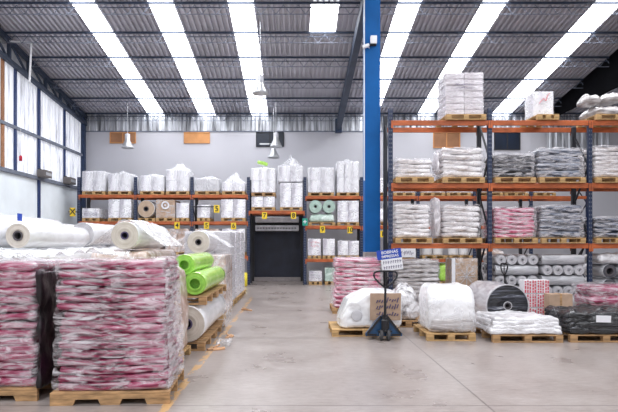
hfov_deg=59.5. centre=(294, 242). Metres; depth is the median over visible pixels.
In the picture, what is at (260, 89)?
lamp
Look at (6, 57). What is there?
beam
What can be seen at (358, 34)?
beam
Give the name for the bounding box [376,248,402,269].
sign
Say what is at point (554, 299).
cardboard box
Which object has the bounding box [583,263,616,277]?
roll
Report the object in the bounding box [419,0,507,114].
window
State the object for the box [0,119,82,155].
trim
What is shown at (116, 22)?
ceiling
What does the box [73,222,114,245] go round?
roll
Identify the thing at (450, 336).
wooden pallet
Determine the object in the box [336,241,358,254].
load
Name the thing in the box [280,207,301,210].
wooden pallet
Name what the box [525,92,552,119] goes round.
load
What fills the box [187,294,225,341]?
roll
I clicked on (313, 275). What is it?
load
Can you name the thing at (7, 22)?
ceiling
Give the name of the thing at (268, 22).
ceiling
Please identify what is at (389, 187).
rack
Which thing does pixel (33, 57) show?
beam
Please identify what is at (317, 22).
window
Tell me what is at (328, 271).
load
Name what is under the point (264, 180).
load
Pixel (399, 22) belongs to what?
window
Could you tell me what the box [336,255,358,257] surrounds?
wooden pallet
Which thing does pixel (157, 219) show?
wooden pallet
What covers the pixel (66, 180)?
floodlight
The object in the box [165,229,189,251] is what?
load
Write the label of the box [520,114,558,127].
wooden pallet
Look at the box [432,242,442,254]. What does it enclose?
roll
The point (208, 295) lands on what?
wooden pallet
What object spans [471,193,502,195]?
wooden pallet
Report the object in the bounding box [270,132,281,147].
lamp
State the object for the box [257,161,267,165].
bundle
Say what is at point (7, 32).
beam
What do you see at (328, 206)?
roll
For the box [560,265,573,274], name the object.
roll
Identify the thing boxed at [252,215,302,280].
door
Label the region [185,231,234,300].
load
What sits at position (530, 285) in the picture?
print
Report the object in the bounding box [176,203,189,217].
load
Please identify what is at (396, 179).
wooden pallet
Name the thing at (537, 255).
roll
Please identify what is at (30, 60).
vent pipe
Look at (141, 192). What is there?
wooden pallet
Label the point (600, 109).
load
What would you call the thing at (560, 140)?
wall
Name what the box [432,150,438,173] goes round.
film
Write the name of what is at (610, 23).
ceiling
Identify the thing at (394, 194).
wooden pallet
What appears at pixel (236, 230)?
load
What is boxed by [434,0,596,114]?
ceiling
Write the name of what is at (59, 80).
beam
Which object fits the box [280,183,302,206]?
load
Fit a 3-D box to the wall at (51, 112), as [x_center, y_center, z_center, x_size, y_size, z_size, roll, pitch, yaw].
[-9.300,-2.650,14.750,0.200,8.600,17.500,0,0,0]
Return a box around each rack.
[68,177,586,284]
[383,108,617,289]
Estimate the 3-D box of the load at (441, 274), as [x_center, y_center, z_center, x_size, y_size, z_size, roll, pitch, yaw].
[5.947,1.156,21.701,0.475,0.704,0.893,0,0,0]
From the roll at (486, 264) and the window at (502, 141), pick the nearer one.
the roll at (486, 264)
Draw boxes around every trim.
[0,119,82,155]
[0,166,81,190]
[1,58,4,166]
[14,69,16,169]
[37,88,40,217]
[63,109,65,176]
[81,117,85,220]
[86,131,382,131]
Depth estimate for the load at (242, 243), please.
16.76 m
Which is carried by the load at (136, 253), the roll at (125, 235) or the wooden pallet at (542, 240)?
the roll at (125, 235)
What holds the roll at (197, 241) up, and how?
on the load at (223, 260)
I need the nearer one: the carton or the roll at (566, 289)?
the roll at (566, 289)
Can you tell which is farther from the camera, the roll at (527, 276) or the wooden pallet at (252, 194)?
the wooden pallet at (252, 194)
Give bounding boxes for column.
[363,0,380,281]
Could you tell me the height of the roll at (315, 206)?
0.512 m
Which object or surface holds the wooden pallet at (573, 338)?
on the floor
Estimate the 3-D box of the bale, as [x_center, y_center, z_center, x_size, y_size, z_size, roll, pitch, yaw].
[3.373,-0.624,13.021,0.158,0.959,0.612,0,0,0]
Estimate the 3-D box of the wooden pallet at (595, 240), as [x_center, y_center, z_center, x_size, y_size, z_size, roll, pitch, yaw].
[7.629,-0.059,13.240,1.021,0.130,1.000,0,0,0]
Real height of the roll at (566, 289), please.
0.243 m
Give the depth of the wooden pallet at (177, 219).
21.25 m
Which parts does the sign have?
header panel, notice panel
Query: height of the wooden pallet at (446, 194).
0.130 m
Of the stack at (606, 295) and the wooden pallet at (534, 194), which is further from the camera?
the wooden pallet at (534, 194)
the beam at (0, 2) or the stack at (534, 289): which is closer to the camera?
the stack at (534, 289)
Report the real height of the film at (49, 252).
0.139 m
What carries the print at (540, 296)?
attached to the stack at (534, 289)
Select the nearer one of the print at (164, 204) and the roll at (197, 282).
the roll at (197, 282)
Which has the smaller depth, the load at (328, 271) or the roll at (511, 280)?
the roll at (511, 280)
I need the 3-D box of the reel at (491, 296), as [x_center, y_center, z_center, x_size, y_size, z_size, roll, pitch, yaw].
[4.173,1.231,11.266,0.855,0.864,1.380,0,0,0]
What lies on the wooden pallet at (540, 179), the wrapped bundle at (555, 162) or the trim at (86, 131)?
the wrapped bundle at (555, 162)
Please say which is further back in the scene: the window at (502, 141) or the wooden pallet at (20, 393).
the window at (502, 141)
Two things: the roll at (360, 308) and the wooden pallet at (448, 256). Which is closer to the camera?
the roll at (360, 308)
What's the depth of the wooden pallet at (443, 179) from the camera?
12.74 m
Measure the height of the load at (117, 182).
0.855 m
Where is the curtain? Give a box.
[254,232,299,276]
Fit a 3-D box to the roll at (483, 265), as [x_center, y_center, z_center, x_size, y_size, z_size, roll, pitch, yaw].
[5.256,0.645,13.654,1.010,0.242,0.240,0,0,0]
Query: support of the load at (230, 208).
on the wooden pallet at (222, 219)
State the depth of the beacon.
17.94 m
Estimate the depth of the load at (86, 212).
21.26 m
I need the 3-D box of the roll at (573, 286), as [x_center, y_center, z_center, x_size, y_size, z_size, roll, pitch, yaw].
[6.736,1.137,13.250,0.241,0.243,0.960,0,0,0]
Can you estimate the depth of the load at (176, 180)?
21.26 m
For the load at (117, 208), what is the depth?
21.27 m
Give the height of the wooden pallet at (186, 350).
0.130 m
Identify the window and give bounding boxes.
[70,0,162,114]
[110,132,135,142]
[148,0,214,114]
[184,132,209,142]
[228,0,267,114]
[256,132,283,146]
[310,4,338,30]
[380,0,421,105]
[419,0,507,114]
[433,133,459,147]
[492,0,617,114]
[494,133,519,149]
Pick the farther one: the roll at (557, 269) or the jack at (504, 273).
the roll at (557, 269)
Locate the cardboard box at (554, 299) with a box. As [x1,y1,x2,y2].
[544,293,572,306]
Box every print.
[161,201,168,208]
[525,280,535,292]
[527,294,535,306]
[538,280,548,292]
[538,294,543,306]
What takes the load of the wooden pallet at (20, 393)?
on the floor
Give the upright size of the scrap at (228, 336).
0.070 m
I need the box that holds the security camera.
[361,43,369,48]
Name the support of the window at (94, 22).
attached to the ceiling at (7, 22)
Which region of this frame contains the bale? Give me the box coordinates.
[429,197,440,236]
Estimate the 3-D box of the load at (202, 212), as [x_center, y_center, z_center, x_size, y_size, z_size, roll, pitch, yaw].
[-3.600,-1.260,21.773,0.544,0.540,1.078,0,0,0]
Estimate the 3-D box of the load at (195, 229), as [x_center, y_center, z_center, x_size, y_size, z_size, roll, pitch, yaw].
[-3.464,-0.114,21.777,0.975,0.948,1.081,0,0,0]
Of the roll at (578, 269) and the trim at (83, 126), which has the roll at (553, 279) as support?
the roll at (578, 269)
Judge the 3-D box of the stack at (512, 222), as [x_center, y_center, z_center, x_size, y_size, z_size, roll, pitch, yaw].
[5.233,-0.505,13.238,1.068,0.746,0.910,0,0,0]
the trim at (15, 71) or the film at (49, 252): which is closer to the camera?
the film at (49, 252)
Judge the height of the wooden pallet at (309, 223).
0.130 m
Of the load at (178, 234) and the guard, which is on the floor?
the guard
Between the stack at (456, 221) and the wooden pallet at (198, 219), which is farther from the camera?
the wooden pallet at (198, 219)
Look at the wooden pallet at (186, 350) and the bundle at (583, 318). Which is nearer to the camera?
the wooden pallet at (186, 350)
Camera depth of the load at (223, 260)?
12.08 m
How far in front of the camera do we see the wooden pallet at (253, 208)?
21.25 m
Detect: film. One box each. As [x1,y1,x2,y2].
[0,247,131,256]
[0,250,34,257]
[92,219,182,245]
[171,230,232,246]
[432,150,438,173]
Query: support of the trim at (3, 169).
attached to the wall at (51, 112)
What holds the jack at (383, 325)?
on the floor
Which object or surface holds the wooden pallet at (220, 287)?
on the roll at (200, 317)
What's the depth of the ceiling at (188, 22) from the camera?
18.13 m
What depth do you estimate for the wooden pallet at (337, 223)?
21.25 m
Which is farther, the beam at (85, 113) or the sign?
the beam at (85, 113)
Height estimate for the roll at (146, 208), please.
0.674 m
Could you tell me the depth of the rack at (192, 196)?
21.26 m
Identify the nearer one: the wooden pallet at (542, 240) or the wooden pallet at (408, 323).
the wooden pallet at (408, 323)
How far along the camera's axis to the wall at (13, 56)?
18.33 m
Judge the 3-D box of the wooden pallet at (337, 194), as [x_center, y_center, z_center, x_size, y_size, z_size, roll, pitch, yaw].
[2.085,-1.919,21.775,0.865,0.130,1.050,0,0,0]
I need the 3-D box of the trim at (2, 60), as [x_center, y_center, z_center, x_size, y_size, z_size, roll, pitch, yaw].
[-9.175,-4.053,16.950,0.050,3.505,0.140,0,0,0]
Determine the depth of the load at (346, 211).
21.26 m
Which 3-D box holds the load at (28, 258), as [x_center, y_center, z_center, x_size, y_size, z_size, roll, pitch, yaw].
[-3.402,0.857,7.611,1.227,1.315,1.335,0,0,0]
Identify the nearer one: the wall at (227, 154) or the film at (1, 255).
the film at (1, 255)
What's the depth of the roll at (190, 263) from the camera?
8.81 m
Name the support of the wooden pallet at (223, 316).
on the floor
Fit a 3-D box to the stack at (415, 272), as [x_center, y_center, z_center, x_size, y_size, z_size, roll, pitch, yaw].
[2.914,0.938,13.236,1.137,1.140,0.921,0,0,0]
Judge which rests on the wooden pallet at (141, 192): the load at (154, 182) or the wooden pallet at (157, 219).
the load at (154, 182)
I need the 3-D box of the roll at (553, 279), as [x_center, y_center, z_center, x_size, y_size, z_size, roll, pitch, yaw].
[6.353,0.892,12.899,1.010,0.240,0.241,0,0,0]
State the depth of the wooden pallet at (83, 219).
21.27 m
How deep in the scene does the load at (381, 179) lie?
21.27 m
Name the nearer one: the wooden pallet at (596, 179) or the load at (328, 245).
the wooden pallet at (596, 179)
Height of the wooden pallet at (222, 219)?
0.130 m
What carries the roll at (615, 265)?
on the roll at (615, 279)
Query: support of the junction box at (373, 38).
attached to the column
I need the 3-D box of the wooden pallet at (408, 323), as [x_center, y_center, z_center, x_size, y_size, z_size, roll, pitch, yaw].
[2.227,1.585,11.000,0.800,0.130,0.900,0,0,0]
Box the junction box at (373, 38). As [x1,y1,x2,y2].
[369,35,376,45]
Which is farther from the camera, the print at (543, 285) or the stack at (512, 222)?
the stack at (512, 222)
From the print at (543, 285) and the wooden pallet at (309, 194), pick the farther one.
the wooden pallet at (309, 194)
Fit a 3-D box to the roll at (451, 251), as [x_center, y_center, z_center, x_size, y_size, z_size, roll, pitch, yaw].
[6.335,0.225,21.649,0.404,0.510,0.403,0,0,0]
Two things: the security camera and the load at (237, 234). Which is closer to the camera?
the security camera
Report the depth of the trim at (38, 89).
19.27 m
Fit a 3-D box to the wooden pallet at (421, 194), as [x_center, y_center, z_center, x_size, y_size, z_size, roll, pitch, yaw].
[5.431,-1.919,21.775,0.944,0.130,1.050,0,0,0]
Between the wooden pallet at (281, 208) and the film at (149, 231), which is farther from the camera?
the wooden pallet at (281, 208)
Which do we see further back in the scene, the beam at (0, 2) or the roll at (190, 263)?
the beam at (0, 2)
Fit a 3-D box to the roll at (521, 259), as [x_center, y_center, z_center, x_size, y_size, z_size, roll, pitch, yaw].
[5.386,0.398,13.250,0.244,0.244,0.960,0,0,0]
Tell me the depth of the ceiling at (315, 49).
19.59 m
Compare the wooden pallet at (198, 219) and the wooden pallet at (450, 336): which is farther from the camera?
the wooden pallet at (198, 219)
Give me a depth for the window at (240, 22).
17.78 m
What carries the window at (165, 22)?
attached to the ceiling at (116, 22)
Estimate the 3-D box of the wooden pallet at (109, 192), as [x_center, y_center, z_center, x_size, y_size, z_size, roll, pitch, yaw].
[-6.906,-1.969,21.775,0.905,0.130,1.050,0,0,0]
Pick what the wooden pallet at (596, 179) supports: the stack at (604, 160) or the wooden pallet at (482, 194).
the stack at (604, 160)
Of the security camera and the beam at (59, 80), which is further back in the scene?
the beam at (59, 80)
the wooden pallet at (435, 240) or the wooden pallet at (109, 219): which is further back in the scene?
the wooden pallet at (109, 219)
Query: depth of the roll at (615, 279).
13.11 m
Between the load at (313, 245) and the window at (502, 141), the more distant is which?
the window at (502, 141)
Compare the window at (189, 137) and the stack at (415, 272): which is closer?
the stack at (415, 272)
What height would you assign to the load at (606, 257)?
0.259 m
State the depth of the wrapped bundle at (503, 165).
12.85 m
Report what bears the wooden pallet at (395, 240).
on the rack at (389, 187)
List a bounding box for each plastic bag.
[577,94,600,107]
[596,93,617,105]
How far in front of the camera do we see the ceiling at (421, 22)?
18.07 m
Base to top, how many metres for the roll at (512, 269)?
0.244 m
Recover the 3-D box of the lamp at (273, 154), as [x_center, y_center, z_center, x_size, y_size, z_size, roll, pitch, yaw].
[-0.892,-4.625,22.500,0.490,2.157,0.490,0,0,0]
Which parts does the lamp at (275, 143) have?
lamp shade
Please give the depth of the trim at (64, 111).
21.44 m
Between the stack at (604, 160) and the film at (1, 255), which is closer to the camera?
the film at (1, 255)
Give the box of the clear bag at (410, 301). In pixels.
[393,283,419,319]
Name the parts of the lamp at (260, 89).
lamp shade, suspension rod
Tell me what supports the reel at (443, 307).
on the wooden pallet at (450, 336)
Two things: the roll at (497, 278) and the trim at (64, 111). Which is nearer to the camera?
the roll at (497, 278)
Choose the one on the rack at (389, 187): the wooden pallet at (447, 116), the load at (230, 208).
the wooden pallet at (447, 116)
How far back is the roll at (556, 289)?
12.78 m
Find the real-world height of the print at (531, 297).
0.260 m
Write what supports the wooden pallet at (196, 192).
on the rack at (192, 196)
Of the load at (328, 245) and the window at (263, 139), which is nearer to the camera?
the load at (328, 245)
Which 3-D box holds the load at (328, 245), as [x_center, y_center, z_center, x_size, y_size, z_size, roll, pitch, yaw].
[1.336,0.150,21.774,0.505,0.680,1.080,0,0,0]
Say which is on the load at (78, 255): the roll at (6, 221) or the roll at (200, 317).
the roll at (6, 221)
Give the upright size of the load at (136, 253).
1.392 m
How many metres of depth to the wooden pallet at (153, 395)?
5.51 m
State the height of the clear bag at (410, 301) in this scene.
0.719 m
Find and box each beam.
[0,2,617,14]
[0,27,87,125]
[2,31,617,42]
[29,56,608,66]
[51,79,582,87]
[69,97,617,106]
[85,113,581,120]
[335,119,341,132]
[336,0,363,129]
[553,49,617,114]
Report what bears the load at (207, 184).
on the wooden pallet at (196, 192)
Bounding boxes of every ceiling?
[0,0,146,114]
[94,0,197,114]
[172,0,250,114]
[253,0,310,114]
[306,34,334,114]
[324,0,398,114]
[380,0,483,114]
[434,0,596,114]
[510,8,617,114]
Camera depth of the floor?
6.83 m
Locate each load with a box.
[0,248,92,260]
[24,257,92,261]
[48,246,118,249]
[82,171,110,191]
[82,208,107,218]
[91,249,175,259]
[108,171,137,192]
[108,199,138,218]
[140,174,165,191]
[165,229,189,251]
[166,165,193,191]
[173,266,188,351]
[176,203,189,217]
[176,253,231,311]
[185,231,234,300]
[195,177,221,192]
[195,229,221,230]
[197,205,213,218]
[204,231,239,297]
[221,199,246,218]
[222,174,246,192]
[222,229,246,251]
[235,231,244,292]
[251,166,276,192]
[251,197,275,207]
[278,157,302,183]
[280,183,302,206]
[307,167,333,194]
[307,239,320,254]
[308,214,334,221]
[308,270,321,280]
[322,239,334,254]
[324,267,334,280]
[335,159,358,193]
[335,201,358,222]
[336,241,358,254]
[380,178,382,192]
[380,208,382,221]
[393,248,415,256]
[435,263,444,280]
[437,73,483,119]
[481,249,503,254]
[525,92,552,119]
[579,105,617,119]
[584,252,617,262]
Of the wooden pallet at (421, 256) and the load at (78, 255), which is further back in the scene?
the wooden pallet at (421, 256)
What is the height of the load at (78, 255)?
1.420 m
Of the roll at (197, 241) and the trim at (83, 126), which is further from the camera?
the trim at (83, 126)
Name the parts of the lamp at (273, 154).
suspension rod, lamp shade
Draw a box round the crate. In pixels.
[445,258,477,285]
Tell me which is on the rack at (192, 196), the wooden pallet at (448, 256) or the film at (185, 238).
the wooden pallet at (448, 256)
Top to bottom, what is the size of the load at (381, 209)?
0.591 m
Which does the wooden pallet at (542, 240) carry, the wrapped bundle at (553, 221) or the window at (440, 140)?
the wrapped bundle at (553, 221)
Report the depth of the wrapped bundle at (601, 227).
12.86 m
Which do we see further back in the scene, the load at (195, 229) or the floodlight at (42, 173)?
the load at (195, 229)
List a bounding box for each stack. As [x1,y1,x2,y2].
[0,258,67,388]
[53,256,183,390]
[331,257,382,307]
[393,159,432,178]
[393,204,429,237]
[393,258,438,298]
[433,147,482,179]
[434,204,481,237]
[474,310,561,334]
[482,207,536,237]
[519,279,548,314]
[574,282,617,307]
[579,145,617,178]
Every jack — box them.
[365,270,401,339]
[500,263,507,283]
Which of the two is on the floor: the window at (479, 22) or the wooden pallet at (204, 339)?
the wooden pallet at (204, 339)
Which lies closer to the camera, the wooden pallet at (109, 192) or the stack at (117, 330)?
the stack at (117, 330)
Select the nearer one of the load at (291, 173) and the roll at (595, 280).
the roll at (595, 280)
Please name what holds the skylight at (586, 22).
attached to the ceiling at (503, 22)
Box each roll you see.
[0,213,63,247]
[6,223,88,247]
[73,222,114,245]
[111,221,169,249]
[138,200,155,217]
[176,252,213,274]
[186,266,224,294]
[187,231,217,252]
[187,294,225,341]
[309,200,321,213]
[322,200,335,213]
[336,287,401,327]
[421,248,431,254]
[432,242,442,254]
[448,248,457,254]
[458,248,468,254]
[482,264,485,272]
[483,254,505,264]
[483,273,503,282]
[485,264,526,272]
[493,265,537,274]
[497,254,516,264]
[501,275,516,284]
[506,254,527,264]
[511,275,526,284]
[518,254,537,264]
[522,275,537,278]
[535,264,552,274]
[536,254,575,263]
[538,255,584,264]
[538,275,584,284]
[549,265,562,274]
[549,285,562,292]
[555,285,573,293]
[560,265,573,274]
[566,285,576,294]
[570,265,584,274]
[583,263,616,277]
[584,276,615,283]
[599,277,617,282]
[601,263,617,276]
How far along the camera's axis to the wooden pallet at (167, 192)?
21.25 m
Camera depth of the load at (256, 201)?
21.25 m
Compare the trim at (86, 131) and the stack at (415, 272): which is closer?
the stack at (415, 272)
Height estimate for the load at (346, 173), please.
1.388 m
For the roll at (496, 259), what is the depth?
12.83 m
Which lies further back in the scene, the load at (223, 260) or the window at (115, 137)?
the window at (115, 137)
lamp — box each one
[121,103,133,148]
[252,20,267,95]
[268,107,278,158]
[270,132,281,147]
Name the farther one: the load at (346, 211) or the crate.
the load at (346, 211)
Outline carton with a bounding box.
[156,200,179,217]
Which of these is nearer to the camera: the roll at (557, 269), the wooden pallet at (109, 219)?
the roll at (557, 269)
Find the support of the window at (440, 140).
in the wall at (227, 154)
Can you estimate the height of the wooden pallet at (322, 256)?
0.130 m
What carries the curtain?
hanging from the door
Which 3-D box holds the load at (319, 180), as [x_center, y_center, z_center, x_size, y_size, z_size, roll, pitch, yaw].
[1.024,-2.522,21.775,1.055,1.064,1.086,0,0,0]
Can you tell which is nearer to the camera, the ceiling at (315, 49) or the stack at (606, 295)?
the stack at (606, 295)
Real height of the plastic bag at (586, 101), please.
0.266 m
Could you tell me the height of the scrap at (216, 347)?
0.070 m
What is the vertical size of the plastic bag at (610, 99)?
0.271 m
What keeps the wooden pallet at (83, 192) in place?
on the rack at (192, 196)
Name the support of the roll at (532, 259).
on the roll at (512, 269)
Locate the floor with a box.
[0,281,617,411]
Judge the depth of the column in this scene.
13.80 m
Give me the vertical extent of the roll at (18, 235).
0.428 m
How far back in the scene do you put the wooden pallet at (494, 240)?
12.74 m
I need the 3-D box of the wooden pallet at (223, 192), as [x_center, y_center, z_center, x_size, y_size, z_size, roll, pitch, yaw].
[-2.420,-1.969,21.775,0.905,0.130,1.050,0,0,0]
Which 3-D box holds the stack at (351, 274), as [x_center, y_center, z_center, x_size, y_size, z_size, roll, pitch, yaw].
[1.496,0.919,13.117,1.256,1.190,1.048,0,0,0]
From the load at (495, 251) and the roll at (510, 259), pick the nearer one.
the roll at (510, 259)
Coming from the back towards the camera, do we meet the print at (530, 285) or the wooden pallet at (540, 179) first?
the wooden pallet at (540, 179)
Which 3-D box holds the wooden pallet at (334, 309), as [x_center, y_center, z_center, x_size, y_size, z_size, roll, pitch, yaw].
[1.496,1.585,13.120,1.240,0.130,1.000,0,0,0]
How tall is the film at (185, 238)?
0.408 m
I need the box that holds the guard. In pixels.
[244,273,246,285]
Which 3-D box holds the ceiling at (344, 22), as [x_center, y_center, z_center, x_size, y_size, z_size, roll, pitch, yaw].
[2.095,-7.029,14.300,1.670,2.949,18.600,0,0,0]
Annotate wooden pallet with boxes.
[0,379,57,400]
[50,368,183,405]
[82,191,107,194]
[82,218,107,220]
[108,191,137,194]
[108,218,137,220]
[138,218,155,220]
[140,191,165,194]
[156,218,175,220]
[166,191,189,194]
[176,218,189,220]
[178,345,190,360]
[187,290,217,304]
[187,330,215,350]
[195,191,221,194]
[197,218,213,220]
[207,320,224,336]
[208,284,226,295]
[218,306,231,318]
[221,218,246,220]
[222,191,246,194]
[251,193,275,197]
[252,207,275,210]
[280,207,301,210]
[307,193,333,195]
[307,255,320,258]
[308,222,334,225]
[308,280,321,284]
[321,255,334,258]
[324,280,334,284]
[328,321,399,336]
[330,303,338,313]
[335,193,358,195]
[335,222,358,225]
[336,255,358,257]
[393,177,433,182]
[393,193,414,195]
[393,238,431,242]
[399,315,419,326]
[413,324,475,340]
[420,193,444,195]
[420,255,446,258]
[433,238,481,242]
[434,177,484,182]
[436,114,485,127]
[445,193,470,195]
[445,255,471,257]
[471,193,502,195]
[473,325,562,342]
[482,238,537,242]
[485,177,535,182]
[498,193,527,195]
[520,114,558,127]
[528,177,585,182]
[528,193,555,195]
[538,238,585,242]
[562,331,617,342]
[576,114,617,127]
[576,238,617,242]
[577,177,617,182]
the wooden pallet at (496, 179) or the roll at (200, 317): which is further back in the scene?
the wooden pallet at (496, 179)
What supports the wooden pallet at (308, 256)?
on the rack at (192, 196)
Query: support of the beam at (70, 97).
attached to the ceiling at (610, 23)
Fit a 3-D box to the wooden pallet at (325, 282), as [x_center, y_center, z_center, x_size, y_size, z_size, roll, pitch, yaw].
[1.476,1.585,21.775,0.590,0.130,1.050,0,0,0]
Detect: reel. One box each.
[419,282,475,331]
[469,280,528,313]
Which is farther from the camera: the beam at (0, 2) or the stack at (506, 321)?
the beam at (0, 2)
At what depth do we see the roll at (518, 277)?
12.79 m
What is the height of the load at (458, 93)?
1.042 m
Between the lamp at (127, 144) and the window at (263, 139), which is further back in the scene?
the window at (263, 139)
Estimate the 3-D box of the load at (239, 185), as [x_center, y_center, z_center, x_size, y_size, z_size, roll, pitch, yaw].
[-2.419,-2.439,21.775,0.937,0.799,1.079,0,0,0]
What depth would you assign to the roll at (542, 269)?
12.78 m
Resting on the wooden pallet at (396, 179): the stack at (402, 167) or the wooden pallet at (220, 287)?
the stack at (402, 167)
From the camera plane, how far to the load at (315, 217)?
21.29 m
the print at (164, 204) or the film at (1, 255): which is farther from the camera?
the print at (164, 204)
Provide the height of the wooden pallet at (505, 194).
0.130 m
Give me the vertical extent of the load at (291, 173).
1.148 m
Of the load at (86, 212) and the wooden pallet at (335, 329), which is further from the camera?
the load at (86, 212)
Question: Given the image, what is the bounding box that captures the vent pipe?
[9,40,31,81]
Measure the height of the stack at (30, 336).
1.337 m
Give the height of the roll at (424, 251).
0.510 m
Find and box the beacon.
[19,131,21,160]
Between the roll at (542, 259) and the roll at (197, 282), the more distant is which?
the roll at (542, 259)
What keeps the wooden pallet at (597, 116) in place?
on the rack at (389, 187)
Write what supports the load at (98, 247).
on the wooden pallet
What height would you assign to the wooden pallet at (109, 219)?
0.130 m
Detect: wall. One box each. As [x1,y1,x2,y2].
[0,37,77,113]
[0,58,80,248]
[86,114,580,130]
[86,127,617,280]
[547,133,609,150]
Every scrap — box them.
[207,344,224,350]
[225,332,233,338]
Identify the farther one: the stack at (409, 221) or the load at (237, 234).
the load at (237, 234)
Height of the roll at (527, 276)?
0.242 m
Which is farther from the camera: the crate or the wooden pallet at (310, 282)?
the wooden pallet at (310, 282)
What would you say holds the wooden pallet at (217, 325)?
on the floor
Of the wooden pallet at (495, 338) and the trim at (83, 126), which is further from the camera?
the trim at (83, 126)
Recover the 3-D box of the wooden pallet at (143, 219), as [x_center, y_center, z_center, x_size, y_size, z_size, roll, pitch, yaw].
[-5.844,-0.919,21.750,0.660,0.130,1.000,0,0,0]
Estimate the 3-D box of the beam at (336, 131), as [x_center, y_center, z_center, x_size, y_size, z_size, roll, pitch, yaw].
[1.880,-5.060,23.365,0.280,0.580,0.230,0,0,0]
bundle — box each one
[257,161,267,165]
[482,153,534,180]
[526,147,581,177]
[530,205,583,237]
[544,303,617,333]
[579,216,617,237]
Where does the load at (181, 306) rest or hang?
on the wooden pallet at (186, 350)
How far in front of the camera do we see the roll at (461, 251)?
21.48 m
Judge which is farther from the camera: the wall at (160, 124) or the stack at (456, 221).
the wall at (160, 124)
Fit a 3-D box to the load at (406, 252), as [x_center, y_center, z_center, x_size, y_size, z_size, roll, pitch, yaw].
[4.280,0.292,21.753,0.920,0.540,1.086,0,0,0]
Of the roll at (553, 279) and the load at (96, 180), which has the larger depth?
the load at (96, 180)
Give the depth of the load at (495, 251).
21.28 m
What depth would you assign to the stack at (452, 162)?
12.84 m
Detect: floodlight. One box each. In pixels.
[37,168,51,178]
[63,176,75,184]

